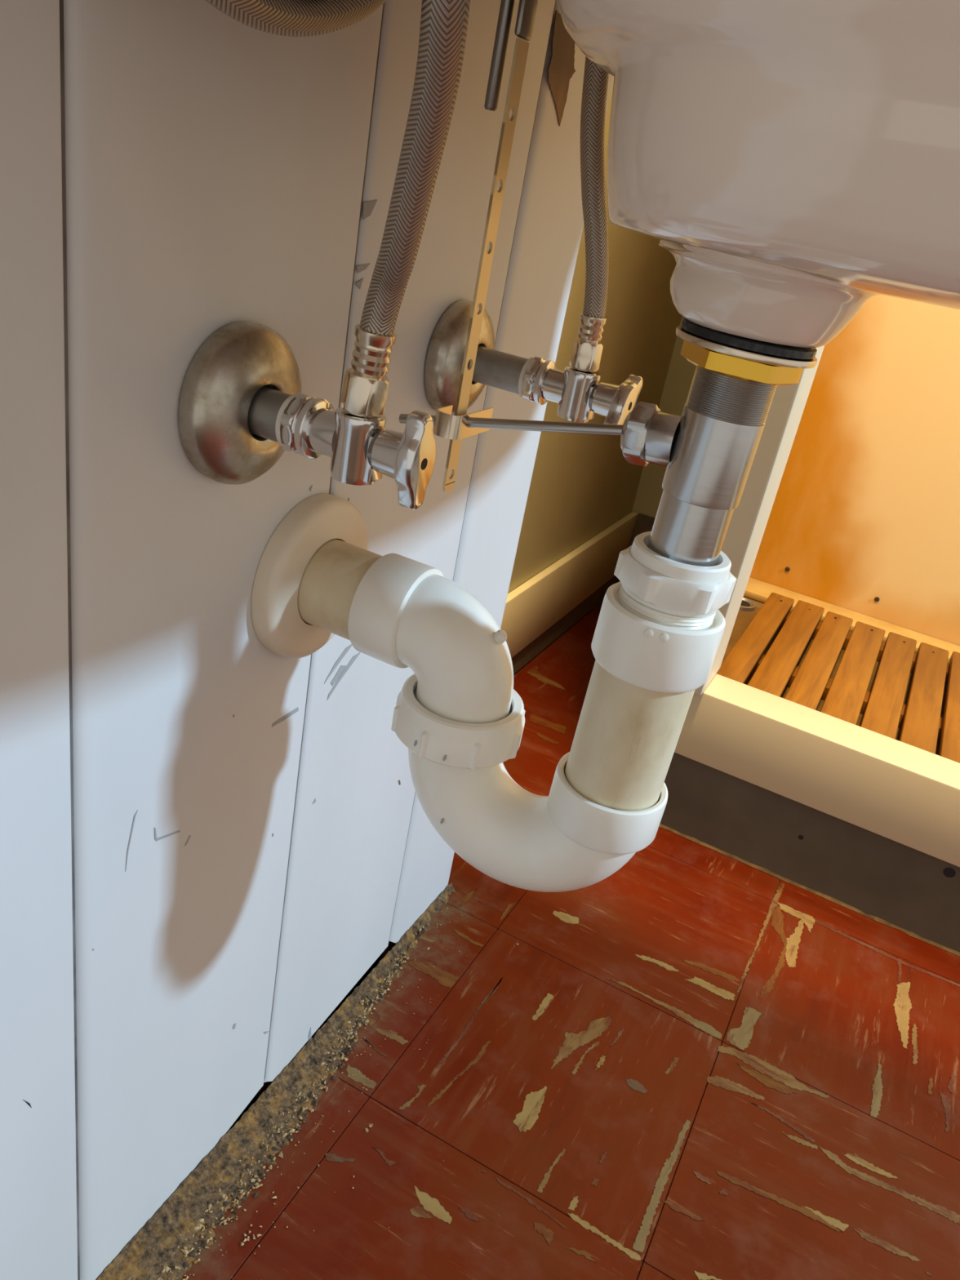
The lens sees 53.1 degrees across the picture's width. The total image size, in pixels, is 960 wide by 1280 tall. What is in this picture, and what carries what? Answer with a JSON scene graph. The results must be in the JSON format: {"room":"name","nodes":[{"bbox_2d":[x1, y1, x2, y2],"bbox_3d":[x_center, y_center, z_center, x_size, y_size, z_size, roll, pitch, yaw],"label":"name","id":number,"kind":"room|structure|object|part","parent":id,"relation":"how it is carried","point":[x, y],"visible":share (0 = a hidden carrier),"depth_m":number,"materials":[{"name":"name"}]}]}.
{"room":"bathroom","nodes":[
{"label":"bathroom","id":0,"kind":"room"},
{"bbox_2d":[0,0,555,1279],"bbox_3d":[-0.277,-0.500,-0.221,0.120,2.300,1.504,21,28,20],"label":"wall","id":1,"kind":"structure","parent":0,"point":[204,827],"depth_m":0.45,"materials":[{"name":"grey paint"}]},
{"bbox_2d":[178,321,301,484],"bbox_3d":[-0.101,-0.102,0.423,0.019,0.071,0.071,21,28,20],"label":"wall plate","id":2,"kind":"object","parent":1,"relation":"attached to","point":[221,382],"visible":0.81,"depth_m":0.40,"materials":[{"name":"silver metal"}]},
{"bbox_2d":[251,493,368,657],"bbox_3d":[-0.090,-0.034,0.528,0.013,0.092,0.092,21,28,20],"label":"wall flange","id":3,"kind":"object","parent":1,"relation":"attached to","point":[317,519],"visible":0.74,"depth_m":0.50,"materials":[{"name":"plastic"}]},
{"bbox_2d":[247,386,435,510],"bbox_3d":[-0.066,-0.089,0.410,0.099,0.041,0.027,21,28,20],"label":"shutoff valve","id":4,"kind":"object","parent":1,"relation":"attached to","point":[360,450],"visible":0.99,"depth_m":0.40,"materials":[{"name":"grey metal"}]},
{"bbox_3d":[-0.032,-0.075,0.396,0.021,0.041,0.021,21,28,20],"label":"handle","id":5,"kind":"part","parent":4,"relation":"part of","materials":[{"name":"silver metal"}]},
{"bbox_2d":[340,0,470,417],"bbox_3d":[-0.025,-0.148,0.325,0.021,0.168,0.105,4,27,-14],"label":"supply hose","id":6,"kind":"object","parent":4,"relation":"attached to","point":[443,23],"visible":1,"depth_m":0.33,"materials":[{"name":"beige metal"}]},
{"bbox_2d":[424,300,494,414],"bbox_3d":[-0.009,-0.172,0.590,0.019,0.069,0.069,21,28,20],"label":"wall plate","id":7,"kind":"object","parent":1,"relation":"attached to","point":[446,352],"visible":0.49,"depth_m":0.57,"materials":[{"name":"silver metal"}]},
{"bbox_2d":[389,0,613,942],"bbox_3d":[0.071,-0.760,0.467,0.159,2.279,0.123,21,28,20],"label":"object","id":8,"kind":"structure","parent":1,"relation":"attached to","point":[549,225],"depth_m":0.70,"materials":[{"name":"white paint"}]},
{"bbox_2d":[468,345,643,425],"bbox_3d":[0.035,-0.154,0.574,0.118,0.032,0.033,21,28,20],"label":"shutoff valve","id":9,"kind":"object","parent":1,"relation":"attached to","point":[579,394],"visible":0.94,"depth_m":0.56,"materials":[{"name":"grey metal"}]},
{"bbox_2d":[568,55,608,372],"bbox_3d":[0.062,-0.243,0.511,0.047,0.194,0.018,0,28,-21],"label":"supply hose","id":10,"kind":"object","parent":9,"relation":"attached to","point":[586,351],"visible":0.89,"depth_m":0.51,"materials":[{"name":"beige metal"}]},
{"bbox_3d":[0.077,-0.138,0.557,0.021,0.031,0.033,21,28,20],"label":"handle","id":11,"kind":"part","parent":9,"relation":"part of","materials":[{"name":"silver metal"}]},
{"bbox_2d":[556,0,959,347],"bbox_3d":[0.136,-0.183,0.272,0.477,0.214,0.894,21,28,20],"label":"sink","id":12,"kind":"object","parent":1,"relation":"attached to","point":[797,162],"visible":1,"depth_m":0.23,"materials":[{"name":"beige ceramic"}]},
{"bbox_2d":[204,0,386,36],"bbox_3d":[-0.054,-0.234,0.296,0.012,0.086,0.177,21,28,20],"label":"flexible hose","id":13,"kind":"object","parent":12,"relation":"hanging from","point":[290,18],"visible":1,"depth_m":0.31,"materials":[{"name":"metal"}]},
{"bbox_2d":[484,0,515,111],"bbox_3d":[0.014,-0.270,0.380,0.006,0.108,0.006,21,28,20],"label":"rod","id":14,"kind":"object","parent":12,"relation":"hanging from","point":[506,8],"visible":1,"depth_m":0.39,"materials":[{"name":"silver metal"}]},
{"bbox_2d":[442,0,537,493],"bbox_3d":[-0.002,-0.168,0.429,0.013,0.212,0.012,21,28,20],"label":"strap","id":15,"kind":"object","parent":14,"relation":"attached to","point":[526,11],"visible":1,"depth_m":0.42,"materials":[{"name":"yellow metal"}]},
{"bbox_2d":[620,317,817,566],"bbox_3d":[0.092,-0.073,0.414,0.070,0.120,0.058,21,28,20],"label":"sink drain","id":16,"kind":"object","parent":12,"relation":"attached to","point":[708,451],"visible":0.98,"depth_m":0.40,"materials":[{"name":"silver metal"}]},
{"bbox_2d":[399,413,622,435],"bbox_3d":[0.014,-0.100,0.446,0.115,0.030,0.005,21,28,20],"label":"rod","id":17,"kind":"object","parent":16,"relation":"attached to","point":[472,422],"visible":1,"depth_m":0.44,"materials":[{"name":"grey metal"}]},
{"bbox_2d":[433,404,493,439],"bbox_3d":[-0.009,-0.106,0.464,0.014,0.011,0.037,21,28,20],"label":"clip","id":18,"kind":"object","parent":17,"relation":"attached to","point":[447,425],"visible":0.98,"depth_m":0.45,"materials":[{"name":"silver metal"}]},
{"bbox_2d":[297,531,737,892],"bbox_3d":[-0.002,0.023,0.502,0.224,0.210,0.072,21,28,20],"label":"trap","id":19,"kind":"object","parent":16,"relation":"attached to","point":[659,632],"visible":0.98,"depth_m":0.48,"materials":[{"name":"white plastic"}]},
{"bbox_2d":[675,324,817,368],"bbox_3d":[0.107,-0.119,0.388,0.058,0.004,0.058,21,28,20],"label":"washer","id":20,"kind":"object","parent":16,"relation":"in","point":[704,347],"depth_m":0.37,"materials":[{"name":"black rubber"}]},
{"bbox_2d":[97,600,959,1279],"bbox_3d":[0.718,0.632,0.577,2.550,0.071,3.000,21,28,20],"label":"floor","id":21,"kind":"structure","parent":0,"point":[692,1060],"depth_m":0.79,"materials":[{"name":"red tile"}]},
{"bbox_2d":[658,566,959,956],"bbox_3d":[1.002,0.242,1.206,1.550,0.190,0.805,21,28,20],"label":"cabinet base","id":22,"kind":"object","parent":21,"relation":"on","point":[866,822],"visible":0.63,"depth_m":1.05,"materials":[{"name":"beige paint"}]},
{"bbox_2d":[693,345,824,694],"bbox_3d":[0.418,-0.894,0.636,0.060,2.110,0.087,21,28,20],"label":"trim","id":23,"kind":"structure","parent":22,"relation":"on","point":[748,521],"depth_m":0.96,"materials":[{"name":"beige paint"}]},
{"bbox_2d":[716,592,959,763],"bbox_3d":[0.616,0.123,1.349,0.557,0.041,0.613,21,28,20],"label":"wooden slats","id":24,"kind":"structure","parent":22,"relation":"in","point":[846,696],"depth_m":1.43,"materials":[{"name":"orange wood"}]},
{"bbox_2d":[507,80,682,593],"bbox_3d":[0.220,-0.982,0.954,0.060,2.300,1.020,21,28,20],"label":"wall","id":25,"kind":"structure","parent":0,"point":[581,485],"depth_m":1.39,"materials":[{"name":"beige paint"}]},
{"bbox_2d":[500,511,654,674],"bbox_3d":[0.139,0.014,1.368,0.192,0.152,0.935,21,28,20],"label":"baseboard","id":26,"kind":"structure","parent":25,"relation":"attached to","point":[541,609],"depth_m":1.51,"materials":[{"name":"beige paint"}]},
{"bbox_2d":[618,316,696,582],"bbox_3d":[0.549,-1.094,1.313,0.194,2.300,0.055,21,28,20],"label":"wall","id":27,"kind":"structure","parent":0,"point":[679,377],"depth_m":1.66,"materials":[{"name":"beige paint"}]},
{"bbox_2d":[749,294,959,645],"bbox_3d":[1.368,-0.829,1.101,1.565,2.300,0.040,21,28,20],"label":"wall","id":28,"kind":"structure","parent":0,"point":[866,506],"depth_m":1.66,"materials":[{"name":"paint"}]}
]}

